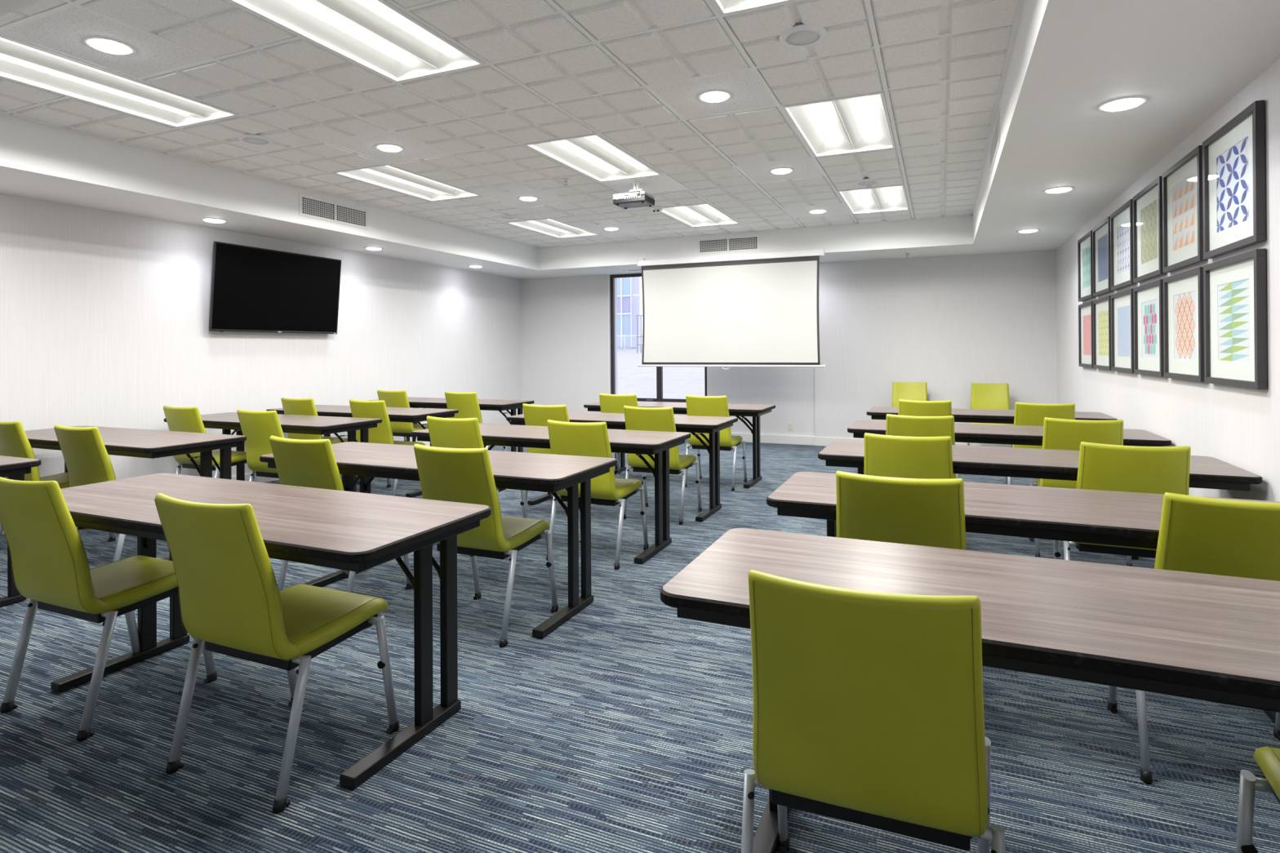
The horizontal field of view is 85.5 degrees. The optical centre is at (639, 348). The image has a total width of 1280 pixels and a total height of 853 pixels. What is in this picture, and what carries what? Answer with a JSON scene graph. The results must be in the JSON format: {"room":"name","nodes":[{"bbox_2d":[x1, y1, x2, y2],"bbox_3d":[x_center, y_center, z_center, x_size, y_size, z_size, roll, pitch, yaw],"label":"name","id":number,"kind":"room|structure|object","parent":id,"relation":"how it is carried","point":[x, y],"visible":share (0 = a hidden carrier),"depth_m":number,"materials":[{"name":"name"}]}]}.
{"room":"lecture hall","nodes":[
{"label":"lecture hall","id":0,"kind":"room"},
{"bbox_2d":[0,192,521,479],"bbox_3d":[-3.916,-0.206,6.505,0.120,3.060,10.500,0,0,23],"label":"wall","id":1,"kind":"structure","parent":0,"point":[104,315],"depth_m":6.08,"materials":[{"name":"paint"}]},
{"bbox_2d":[208,240,341,333],"bbox_3d":[-3.595,-0.554,6.900,0.145,0.814,1.430,0,0,23],"label":"television","id":2,"kind":"object","parent":1,"relation":"attached to","point":[253,289],"visible":1,"depth_m":6.79,"materials":[{"name":"black"}]},
{"bbox_2d":[0,0,1017,247],"bbox_3d":[-0.321,-1.452,5.432,5.567,0.020,7.137,0,0,23],"label":"ceiling","id":3,"kind":"structure","parent":0,"point":[495,30],"depth_m":4.06,"materials":[{"name":"tile"}]},
{"bbox_2d":[1,5,849,234],"bbox_3d":[-0.320,-1.450,5.334,3.048,0.001,6.096,0,0,23],"label":"tile","id":4,"kind":"structure","parent":3,"relation":"attached to","point":[63,31],"depth_m":3.86,"materials":[{"name":"white tile"}]},
{"bbox_2d":[81,35,137,55],"bbox_3d":[-2.531,-1.436,3.304,0.208,0.017,0.208,0,0,23],"label":"recessed light","id":5,"kind":"object","parent":4,"relation":"attached to","point":[107,45],"visible":1,"depth_m":3.28,"materials":[{"name":"white plastic"}]},
{"bbox_2d":[697,89,733,102],"bbox_3d":[0.434,-1.452,4.009,0.208,0.017,0.208,0,0,23],"label":"recessed light","id":6,"kind":"object","parent":4,"relation":"attached to","point":[710,95],"visible":1,"depth_m":3.98,"materials":[{"name":"white plastic"}]},
{"bbox_2d":[0,0,1024,247],"bbox_3d":[-0.321,-1.456,5.432,5.567,0.016,7.137,0,0,23],"label":"grid","id":7,"kind":"object","parent":3,"relation":"attached to","point":[68,4],"visible":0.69,"depth_m":3.97,"materials":[{"name":"silver metal"}]},
{"bbox_2d":[0,34,239,128],"bbox_3d":[-2.969,-1.490,3.827,0.582,0.121,1.191,0,0,23],"label":"light","id":8,"kind":"object","parent":7,"relation":"attached to","point":[20,61],"visible":0.73,"depth_m":3.89,"materials":[{"name":"white plastic"}]},
{"bbox_2d":[227,0,485,82],"bbox_3d":[-1.292,-1.503,3.098,0.582,0.121,1.191,0,0,23],"label":"light","id":9,"kind":"object","parent":7,"relation":"attached to","point":[377,36],"visible":0.9,"depth_m":3.28,"materials":[{"name":"white plastic"}]},
{"bbox_2d":[333,164,480,201],"bbox_3d":[-1.997,-1.489,6.063,0.582,0.121,1.191,0,0,23],"label":"light","id":10,"kind":"object","parent":7,"relation":"attached to","point":[389,176],"visible":0.66,"depth_m":6.13,"materials":[{"name":"white plastic"}]},
{"bbox_2d":[505,217,598,238],"bbox_3d":[-1.025,-1.488,8.300,0.582,0.121,1.191,0,0,23],"label":"light","id":11,"kind":"object","parent":7,"relation":"attached to","point":[548,226],"visible":0.59,"depth_m":8.44,"materials":[{"name":"white plastic"}]},
{"bbox_2d":[524,133,662,182],"bbox_3d":[-0.320,-1.502,5.334,0.582,0.121,1.191,0,0,23],"label":"light","id":12,"kind":"object","parent":7,"relation":"attached to","point":[594,156],"visible":0.61,"depth_m":5.39,"materials":[{"name":"white plastic"}]},
{"bbox_2d":[661,202,739,226],"bbox_3d":[0.652,-1.501,7.570,0.582,0.121,1.191,0,0,23],"label":"light","id":13,"kind":"object","parent":7,"relation":"attached to","point":[700,215],"visible":0.59,"depth_m":7.73,"materials":[{"name":"white plastic"}]},
{"bbox_2d":[711,0,797,16],"bbox_3d":[0.385,-1.516,2.369,0.582,0.121,1.191,0,0,23],"label":"light","id":14,"kind":"object","parent":7,"relation":"attached to","point":[724,7],"visible":1,"depth_m":2.96,"materials":[{"name":"white plastic"}]},
{"bbox_2d":[781,90,895,157],"bbox_3d":[1.357,-1.515,4.605,0.582,0.121,1.191,0,0,23],"label":"light","id":15,"kind":"object","parent":7,"relation":"attached to","point":[856,123],"visible":0.69,"depth_m":4.66,"materials":[{"name":"white plastic"}]},
{"bbox_2d":[836,184,909,213],"bbox_3d":[2.329,-1.513,6.841,0.582,0.121,1.191,0,0,23],"label":"light","id":16,"kind":"object","parent":7,"relation":"attached to","point":[891,197],"visible":0.65,"depth_m":7.01,"materials":[{"name":"white plastic"}]},
{"bbox_2d":[602,174,686,193],"bbox_3d":[0.045,-1.461,6.173,0.586,0.022,0.586,0,0,23],"label":"tile","id":17,"kind":"structure","parent":3,"relation":"attached to","point":[661,183],"depth_m":6.15,"materials":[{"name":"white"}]},
{"bbox_2d":[613,178,654,208],"bbox_3d":[-0.057,-1.355,6.095,0.312,0.204,0.300,0,0,23],"label":"projector","id":18,"kind":"object","parent":17,"relation":"hanging from","point":[637,197],"visible":1,"depth_m":6.01,"materials":[{"name":"white plastic"}]},
{"bbox_2d":[779,24,826,46],"bbox_3d":[0.760,-1.454,3.230,0.216,0.016,0.216,0,0,23],"label":"ceiling speaker","id":19,"kind":"object","parent":3,"relation":"attached to","point":[800,35],"visible":1,"depth_m":3.21,"materials":[{"name":"white plastic"}]},
{"bbox_2d":[786,30,819,44],"bbox_3d":[0.760,-1.455,3.230,0.158,0.010,0.158,0,0,23],"label":"grille","id":20,"kind":"object","parent":19,"relation":"attached to","point":[793,37],"depth_m":3.23,"materials":[{"name":"white plastic"}]},
{"bbox_2d":[0,439,1279,852],"bbox_3d":[-0.514,1.327,4.916,7.565,0.060,10.500,0,0,23],"label":"floor","id":21,"kind":"structure","parent":0,"point":[627,726],"depth_m":2.29,"materials":[{"name":"carpet"}]},
{"bbox_2d":[0,455,40,606],"bbox_3d":[-4.001,0.946,3.619,1.820,0.737,0.625,0,0,23],"label":"table","id":22,"kind":"object","parent":21,"relation":"on","point":[12,468],"visible":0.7,"depth_m":3.53,"materials":[{"name":"black"}]},
{"bbox_2d":[0,421,115,550],"bbox_3d":[-3.917,0.889,4.577,0.489,0.873,0.561,0,0,23],"label":"chair","id":23,"kind":"object","parent":21,"relation":"on","point":[14,442],"visible":0.24,"depth_m":4.33,"materials":[{"name":"leather"}]},
{"bbox_2d":[53,424,125,561],"bbox_3d":[-3.154,0.883,4.213,0.489,0.873,0.561,0,0,23],"label":"chair","id":24,"kind":"object","parent":21,"relation":"on","point":[85,454],"visible":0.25,"depth_m":3.98,"materials":[{"name":"leather"}]},
{"bbox_2d":[0,476,217,741],"bbox_3d":[-1.988,0.871,2.556,0.489,0.873,0.561,0,0,23],"label":"chair","id":25,"kind":"object","parent":21,"relation":"on","point":[51,570],"visible":0.88,"depth_m":2.37,"materials":[{"name":"leather"}]},
{"bbox_2d":[24,425,246,559],"bbox_3d":[-3.495,0.946,4.582,1.820,0.737,0.625,0,0,23],"label":"table","id":26,"kind":"object","parent":21,"relation":"on","point":[133,442],"visible":0.37,"depth_m":4.39,"materials":[{"name":"black"}]},
{"bbox_2d":[163,405,257,482],"bbox_3d":[-3.499,0.890,5.639,0.489,0.873,0.561,0,0,23],"label":"chair","id":27,"kind":"object","parent":21,"relation":"on","point":[178,419],"visible":0.47,"depth_m":5.44,"materials":[{"name":"leather"}]},
{"bbox_2d":[236,408,284,481],"bbox_3d":[-2.681,0.884,5.239,0.489,0.873,0.561,0,0,23],"label":"chair","id":28,"kind":"object","parent":21,"relation":"on","point":[258,427],"visible":0.42,"depth_m":5.04,"materials":[{"name":"leather"}]},
{"bbox_2d":[50,473,491,789],"bbox_3d":[-1.458,0.927,2.497,1.820,0.737,0.625,0,0,23],"label":"table","id":29,"kind":"object","parent":21,"relation":"on","point":[342,530],"visible":0.88,"depth_m":2.35,"materials":[{"name":"brown wood"}]},
{"bbox_2d":[164,412,382,492],"bbox_3d":[-3.023,0.947,5.680,1.820,0.737,0.625,0,0,23],"label":"table","id":30,"kind":"object","parent":21,"relation":"on","point":[292,424],"visible":0.46,"depth_m":5.50,"materials":[{"name":"black"}]},
{"bbox_2d":[154,493,399,813],"bbox_3d":[-1.149,0.864,2.193,0.489,0.873,0.561,0,0,23],"label":"chair","id":31,"kind":"object","parent":21,"relation":"on","point":[230,597],"visible":1,"depth_m":2.01,"materials":[{"name":"leather"}]},
{"bbox_2d":[280,397,359,484],"bbox_3d":[-3.038,0.890,6.550,0.489,0.873,0.561,0,0,23],"label":"chair","id":32,"kind":"object","parent":21,"relation":"on","point":[300,406],"visible":0.31,"depth_m":6.33,"materials":[{"name":"leather"}]},
{"bbox_2d":[269,435,412,592],"bbox_3d":[-1.563,0.872,3.597,0.489,0.873,0.561,0,0,23],"label":"chair","id":33,"kind":"object","parent":21,"relation":"on","point":[313,464],"visible":0.29,"depth_m":3.36,"materials":[{"name":"leather"}]},
{"bbox_2d":[266,404,458,497],"bbox_3d":[-2.625,0.947,6.521,1.820,0.737,0.625,0,0,23],"label":"table","id":34,"kind":"object","parent":21,"relation":"on","point":[395,414],"visible":0.45,"depth_m":6.27,"materials":[{"name":"black"}]},
{"bbox_2d":[349,399,425,496],"bbox_3d":[-2.267,0.885,6.215,0.489,0.873,0.561,0,0,23],"label":"chair","id":35,"kind":"object","parent":21,"relation":"on","point":[383,433],"visible":0.35,"depth_m":5.98,"materials":[{"name":"leather"}]},
{"bbox_2d":[377,390,428,441],"bbox_3d":[-2.589,0.891,7.707,0.489,0.873,0.561,0,0,23],"label":"chair","id":36,"kind":"object","parent":21,"relation":"on","point":[392,398],"visible":0.48,"depth_m":7.49,"materials":[{"name":"leather"}]},
{"bbox_2d":[259,441,617,638],"bbox_3d":[-1.055,0.928,3.548,1.820,0.737,0.625,0,0,23],"label":"table","id":37,"kind":"object","parent":21,"relation":"on","point":[552,473],"visible":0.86,"depth_m":3.38,"materials":[{"name":"black"}]},
{"bbox_2d":[368,396,533,452],"bbox_3d":[-2.094,0.948,7.642,1.820,0.737,0.625,0,0,23],"label":"table","id":38,"kind":"object","parent":21,"relation":"on","point":[499,405],"visible":0.33,"depth_m":7.44,"materials":[{"name":"black"}]},
{"bbox_2d":[444,391,506,451],"bbox_3d":[-1.748,0.885,7.336,0.489,0.873,0.561,0,0,23],"label":"chair","id":39,"kind":"object","parent":21,"relation":"on","point":[467,404],"visible":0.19,"depth_m":7.10,"materials":[{"name":"leather"}]},
{"bbox_2d":[426,416,527,546],"bbox_3d":[-1.093,0.872,4.603,0.489,0.873,0.561,0,0,23],"label":"chair","id":40,"kind":"object","parent":21,"relation":"on","point":[463,433],"visible":0.27,"depth_m":4.36,"materials":[{"name":"leather"}]},
{"bbox_2d":[413,444,558,648],"bbox_3d":[-0.735,0.865,3.257,0.489,0.873,0.561,0,0,23],"label":"chair","id":41,"kind":"object","parent":21,"relation":"on","point":[458,475],"visible":0.8,"depth_m":3.05,"materials":[{"name":"leather"}]},
{"bbox_2d":[411,423,690,564],"bbox_3d":[-0.610,0.928,4.609,1.820,0.737,0.625,0,0,23],"label":"table","id":42,"kind":"object","parent":21,"relation":"on","point":[639,442],"visible":0.63,"depth_m":4.42,"materials":[{"name":"black"}]},
{"bbox_2d":[522,403,599,510],"bbox_3d":[-0.645,0.873,5.608,0.489,0.873,0.561,0,0,23],"label":"chair","id":43,"kind":"object","parent":21,"relation":"on","point":[534,415],"visible":0.23,"depth_m":5.38,"materials":[{"name":"leather"}]},
{"bbox_2d":[546,419,648,569],"bbox_3d":[-0.277,0.866,4.305,0.489,0.873,0.561,0,0,23],"label":"chair","id":44,"kind":"object","parent":21,"relation":"on","point":[567,438],"visible":0.72,"depth_m":4.09,"materials":[{"name":"leather"}]},
{"bbox_2d":[599,393,643,484],"bbox_3d":[-0.117,0.873,6.861,0.489,0.873,0.561,0,0,23],"label":"chair","id":45,"kind":"object","parent":21,"relation":"on","point":[609,403],"visible":0.2,"depth_m":6.63,"materials":[{"name":"leather"}]},
{"bbox_2d":[506,411,737,521],"bbox_3d":[-0.160,0.929,5.618,1.820,0.737,0.625,0,0,23],"label":"table","id":46,"kind":"object","parent":21,"relation":"on","point":[712,425],"visible":0.68,"depth_m":5.44,"materials":[{"name":"black"}]},
{"bbox_2d":[623,405,702,524],"bbox_3d":[0.158,0.867,5.335,0.489,0.873,0.561,0,0,23],"label":"chair","id":47,"kind":"object","parent":21,"relation":"on","point":[646,419],"visible":0.65,"depth_m":5.14,"materials":[{"name":"leather"}]},
{"bbox_2d":[583,401,775,488],"bbox_3d":[0.380,0.930,6.850,1.820,0.737,0.625,0,0,23],"label":"table","id":48,"kind":"object","parent":21,"relation":"on","point":[755,411],"visible":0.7,"depth_m":6.67,"materials":[{"name":"black"}]},
{"bbox_2d":[684,395,746,490],"bbox_3d":[0.702,0.867,6.538,0.489,0.873,0.561,0,0,23],"label":"chair","id":49,"kind":"object","parent":21,"relation":"on","point":[697,406],"visible":0.72,"depth_m":6.33,"materials":[{"name":"leather"}]},
{"bbox_2d":[741,569,1005,852],"bbox_3d":[0.480,0.852,1.450,0.489,0.873,0.561,0,0,22],"label":"chair","id":50,"kind":"object","parent":21,"relation":"on","point":[868,711],"visible":1,"depth_m":1.25,"materials":[{"name":"leather"}]},
{"bbox_2d":[835,471,966,550],"bbox_3d":[0.946,0.852,2.496,0.489,0.873,0.561,0,0,23],"label":"chair","id":51,"kind":"object","parent":21,"relation":"on","point":[931,513],"visible":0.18,"depth_m":2.26,"materials":[{"name":"leather"}]},
{"bbox_2d":[863,432,953,479],"bbox_3d":[1.386,0.853,3.558,0.489,0.873,0.561,0,0,23],"label":"chair","id":52,"kind":"object","parent":21,"relation":"on","point":[885,455],"visible":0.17,"depth_m":3.32,"materials":[{"name":"leather"}]},
{"bbox_2d":[891,382,927,407],"bbox_3d":[3.249,0.857,8.358,0.489,0.873,0.561,0,0,23],"label":"chair","id":53,"kind":"object","parent":21,"relation":"on","point":[900,390],"visible":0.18,"depth_m":8.56,"materials":[{"name":"leather"}]},
{"bbox_2d":[885,413,956,478],"bbox_3d":[1.840,0.854,4.549,0.489,0.873,0.561,0,0,22],"label":"chair","id":54,"kind":"object","parent":21,"relation":"on","point":[895,424],"visible":0.2,"depth_m":4.30,"materials":[{"name":"leather"}]},
{"bbox_2d":[898,399,957,478],"bbox_3d":[2.394,0.854,5.802,0.489,0.873,0.561,0,0,23],"label":"chair","id":55,"kind":"object","parent":21,"relation":"on","point":[906,407],"visible":0.14,"depth_m":5.56,"materials":[{"name":"leather"}]},
{"bbox_2d":[660,528,1279,852],"bbox_3d":[0.991,0.908,1.470,1.820,0.737,0.625,0,0,23],"label":"table","id":56,"kind":"object","parent":21,"relation":"on","point":[1215,638],"visible":0.63,"depth_m":1.49,"materials":[{"name":"black"}]},
{"bbox_2d":[966,382,1013,447],"bbox_3d":[4.042,0.851,7.992,0.489,0.873,0.561,0,0,27],"label":"chair","id":57,"kind":"object","parent":21,"relation":"on","point":[983,396],"visible":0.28,"depth_m":8.17,"materials":[{"name":"leather"}]},
{"bbox_2d":[866,406,1117,423],"bbox_3d":[2.901,0.911,5.863,1.820,0.737,0.625,0,0,23],"label":"table","id":58,"kind":"object","parent":21,"relation":"on","point":[967,415],"visible":0.33,"depth_m":5.67,"materials":[{"name":"black"}]},
{"bbox_2d":[847,420,1171,559],"bbox_3d":[2.367,0.910,4.634,1.820,0.737,0.625,0,0,23],"label":"table","id":59,"kind":"object","parent":21,"relation":"on","point":[1028,435],"visible":0.42,"depth_m":4.43,"materials":[{"name":"black"}]},
{"bbox_2d":[766,471,1279,723],"bbox_3d":[1.410,0.909,2.433,1.820,0.737,0.625,0,0,23],"label":"table","id":60,"kind":"object","parent":21,"relation":"on","point":[1118,518],"visible":0.44,"depth_m":2.36,"materials":[{"name":"black"}]},
{"bbox_2d":[1004,402,1075,484],"bbox_3d":[3.157,0.848,5.449,0.489,0.873,0.561,0,0,23],"label":"chair","id":61,"kind":"object","parent":21,"relation":"on","point":[1025,414],"visible":0.16,"depth_m":5.24,"materials":[{"name":"leather"}]},
{"bbox_2d":[817,440,1262,491],"bbox_3d":[1.872,0.909,3.497,1.820,0.737,0.625,0,0,23],"label":"table","id":62,"kind":"object","parent":21,"relation":"on","point":[1205,472],"visible":0.47,"depth_m":3.29,"materials":[{"name":"black"}]},
{"bbox_2d":[1029,417,1132,566],"bbox_3d":[2.691,0.847,4.256,0.489,0.873,0.561,0,0,25],"label":"chair","id":63,"kind":"object","parent":21,"relation":"on","point":[1058,433],"visible":0.36,"depth_m":4.05,"materials":[{"name":"leather"}]},
{"bbox_2d":[1053,441,1191,560],"bbox_3d":[2.217,0.847,3.186,0.489,0.873,0.561,0,0,23],"label":"chair","id":64,"kind":"object","parent":21,"relation":"on","point":[1101,467],"visible":0.3,"depth_m":2.97,"materials":[{"name":"leather"}]},
{"bbox_2d":[1106,492,1279,784],"bbox_3d":[1.772,0.846,2.115,0.489,0.873,0.561,0,0,23],"label":"chair","id":65,"kind":"object","parent":21,"relation":"on","point":[1197,535],"visible":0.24,"depth_m":1.93,"materials":[{"name":"leather"}]},
{"bbox_2d":[1235,746,1279,852],"bbox_3d":[1.377,0.845,1.142,0.489,0.873,0.561,0,0,23],"label":"chair","id":66,"kind":"object","parent":21,"relation":"on","point":[1268,758],"visible":1,"depth_m":1.41,"materials":[{"name":"metal"}]},
{"bbox_2d":[0,0,1279,279],"bbox_3d":[-0.512,-1.495,4.971,7.565,0.735,10.600,0,0,23],"label":"soffit","id":67,"kind":"structure","parent":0,"point":[1069,58],"depth_m":4.61,"materials":[{"name":"paint"}]},
{"bbox_2d":[298,193,368,229],"bbox_3d":[-2.874,-1.281,6.532,0.006,0.196,0.810,0,0,23],"label":"air vent","id":68,"kind":"object","parent":67,"relation":"attached to","point":[310,206],"visible":1,"depth_m":6.50,"materials":[{"name":"grey metal"}]},
{"bbox_2d":[302,197,334,219],"bbox_3d":[-2.950,-1.281,6.356,0.004,0.144,0.357,0,0,23],"label":"grille","id":69,"kind":"object","parent":68,"relation":"attached to","point":[312,207],"depth_m":6.35,"materials":[{"name":"grey metal"}]},
{"bbox_2d":[337,205,365,226],"bbox_3d":[-2.797,-1.281,6.709,0.004,0.144,0.357,0,0,23],"label":"grille","id":70,"kind":"object","parent":68,"relation":"attached to","point":[350,215],"depth_m":6.71,"materials":[{"name":"grey metal"}]},
{"bbox_2d":[697,234,759,254],"bbox_3d":[1.107,-1.300,8.698,0.810,0.196,0.006,0,0,23],"label":"air vent","id":71,"kind":"object","parent":67,"relation":"attached to","point":[748,242],"visible":1,"depth_m":8.69,"materials":[{"name":"white metal"}]},
{"bbox_2d":[699,239,727,252],"bbox_3d":[0.931,-1.299,8.775,0.357,0.144,0.004,0,0,23],"label":"grille","id":72,"kind":"object","parent":71,"relation":"attached to","point":[705,245],"depth_m":8.77,"materials":[{"name":"grey metal"}]},
{"bbox_2d":[728,236,757,249],"bbox_3d":[1.284,-1.302,8.622,0.357,0.144,0.004,0,0,23],"label":"grille","id":73,"kind":"object","parent":71,"relation":"attached to","point":[735,242],"depth_m":8.62,"materials":[{"name":"grey metal"}]},
{"bbox_2d":[637,246,825,368],"bbox_3d":[1.083,-0.463,8.666,2.410,1.455,0.084,0,0,23],"label":"projection screen","id":74,"kind":"object","parent":67,"relation":"attached to","point":[761,309],"visible":1,"depth_m":8.61,"materials":[{"name":"white fabric"}]},
{"bbox_2d":[1095,95,1149,111],"bbox_3d":[2.271,-1.143,3.259,0.208,0.017,0.208,0,0,23],"label":"recessed light","id":75,"kind":"object","parent":67,"relation":"attached to","point":[1126,103],"visible":1,"depth_m":3.23,"materials":[{"name":"white"}]},
{"bbox_2d":[520,249,1057,444],"bbox_3d":[1.549,-0.230,9.690,7.365,3.060,0.300,0,0,23],"label":"wall","id":76,"kind":"structure","parent":0,"point":[948,323],"depth_m":8.90,"materials":[{"name":"paint"}]},
{"bbox_2d":[608,273,706,402],"bbox_3d":[0.251,-0.150,10.150,1.534,1.920,0.111,0,0,23],"label":"window","id":77,"kind":"structure","parent":76,"relation":"in","point":[611,342],"depth_m":10.42,"materials":[{"name":"brown metal"}]},
{"bbox_2d":[681,431,1011,447],"bbox_3d":[1.503,1.241,9.557,7.337,0.118,0.049,0,0,23],"label":"baseboard","id":78,"kind":"structure","parent":76,"relation":"attached to","point":[748,437],"depth_m":9.28,"materials":[{"name":"white paint"}]},
{"bbox_2d":[1056,57,1279,502],"bbox_3d":[2.948,-0.259,3.521,0.120,3.060,10.500,0,0,23],"label":"wall","id":79,"kind":"structure","parent":0,"point":[1239,427],"depth_m":3.53,"materials":[{"name":"paint"}]},
{"bbox_2d":[1078,301,1093,368],"bbox_3d":[4.075,-0.118,6.307,0.036,0.585,0.635,0,0,23],"label":"framed print","id":80,"kind":"object","parent":79,"relation":"attached to","point":[1086,309],"visible":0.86,"depth_m":6.36,"materials":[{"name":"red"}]},
{"bbox_2d":[1077,230,1094,302],"bbox_3d":[4.071,-0.734,6.309,0.036,0.585,0.635,0,0,23],"label":"framed print","id":81,"kind":"object","parent":79,"relation":"attached to","point":[1084,243],"visible":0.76,"depth_m":6.36,"materials":[{"name":"grey paper"}]},
{"bbox_2d":[1093,295,1111,370],"bbox_3d":[3.801,-0.119,5.678,0.036,0.585,0.635,0,0,23],"label":"framed print","id":82,"kind":"object","parent":79,"relation":"attached to","point":[1101,306],"visible":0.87,"depth_m":5.71,"materials":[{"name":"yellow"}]},
{"bbox_2d":[1092,216,1114,297],"bbox_3d":[3.798,-0.735,5.680,0.036,0.585,0.635,0,0,23],"label":"framed print","id":83,"kind":"object","parent":79,"relation":"attached to","point":[1101,232],"visible":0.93,"depth_m":5.72,"materials":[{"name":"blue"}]},
{"bbox_2d":[1111,288,1133,373],"bbox_3d":[3.528,-0.119,5.048,0.036,0.585,0.635,0,0,23],"label":"framed print","id":84,"kind":"object","parent":79,"relation":"attached to","point":[1122,302],"visible":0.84,"depth_m":5.07,"materials":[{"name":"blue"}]},
{"bbox_2d":[1110,199,1136,290],"bbox_3d":[3.524,-0.735,5.050,0.036,0.585,0.635,0,0,23],"label":"framed print","id":85,"kind":"object","parent":79,"relation":"attached to","point":[1122,220],"visible":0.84,"depth_m":5.08,"materials":[{"name":"grey paper"}]},
{"bbox_2d":[1133,279,1164,377],"bbox_3d":[3.254,-0.120,4.418,0.036,0.585,0.635,0,0,23],"label":"framed print","id":86,"kind":"object","parent":79,"relation":"attached to","point":[1148,298],"visible":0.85,"depth_m":4.42,"materials":[{"name":"grey paper"}]},
{"bbox_2d":[1132,176,1166,283],"bbox_3d":[3.250,-0.736,4.420,0.036,0.585,0.635,0,0,23],"label":"framed print","id":87,"kind":"object","parent":79,"relation":"attached to","point":[1147,204],"visible":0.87,"depth_m":4.42,"materials":[{"name":"grey paper"}]},
{"bbox_2d":[1163,266,1204,382],"bbox_3d":[2.980,-0.120,3.789,0.036,0.585,0.635,0,0,23],"label":"framed print","id":88,"kind":"object","parent":79,"relation":"attached to","point":[1183,292],"visible":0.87,"depth_m":3.78,"materials":[{"name":"grey paper"}]},
{"bbox_2d":[1161,145,1207,272],"bbox_3d":[2.977,-0.736,3.791,0.036,0.585,0.635,0,0,23],"label":"framed print","id":89,"kind":"object","parent":79,"relation":"attached to","point":[1182,183],"visible":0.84,"depth_m":3.78,"materials":[{"name":"grey paper"}]},
{"bbox_2d":[1202,99,1266,259],"bbox_3d":[2.703,-0.736,3.161,0.036,0.585,0.635,0,0,23],"label":"framed print","id":90,"kind":"object","parent":79,"relation":"attached to","point":[1234,176],"visible":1,"depth_m":3.11,"materials":[{"name":"grey paper"}]},
{"bbox_2d":[1203,248,1267,389],"bbox_3d":[2.707,-0.120,3.159,0.036,0.585,0.635,0,0,23],"label":"framed print","id":91,"kind":"object","parent":79,"relation":"attached to","point":[1235,287],"visible":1,"depth_m":3.11,"materials":[{"name":"grey paper"}]},
{"label":"outside","id":92,"kind":"structure","parent":0,"visible":0},
{"bbox_2d":[617,345,704,399],"bbox_3d":[4.949,0.525,46.322,100.000,2.050,69.400,0,0,23],"label":"ground","id":93,"kind":"structure","parent":92,"point":[678,382],"depth_m":27.88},
{"bbox_2d":[617,276,639,349],"bbox_3d":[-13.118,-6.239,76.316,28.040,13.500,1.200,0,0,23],"label":"office building","id":94,"kind":"structure","parent":93,"relation":"on","point":[628,288],"depth_m":70.79,"materials":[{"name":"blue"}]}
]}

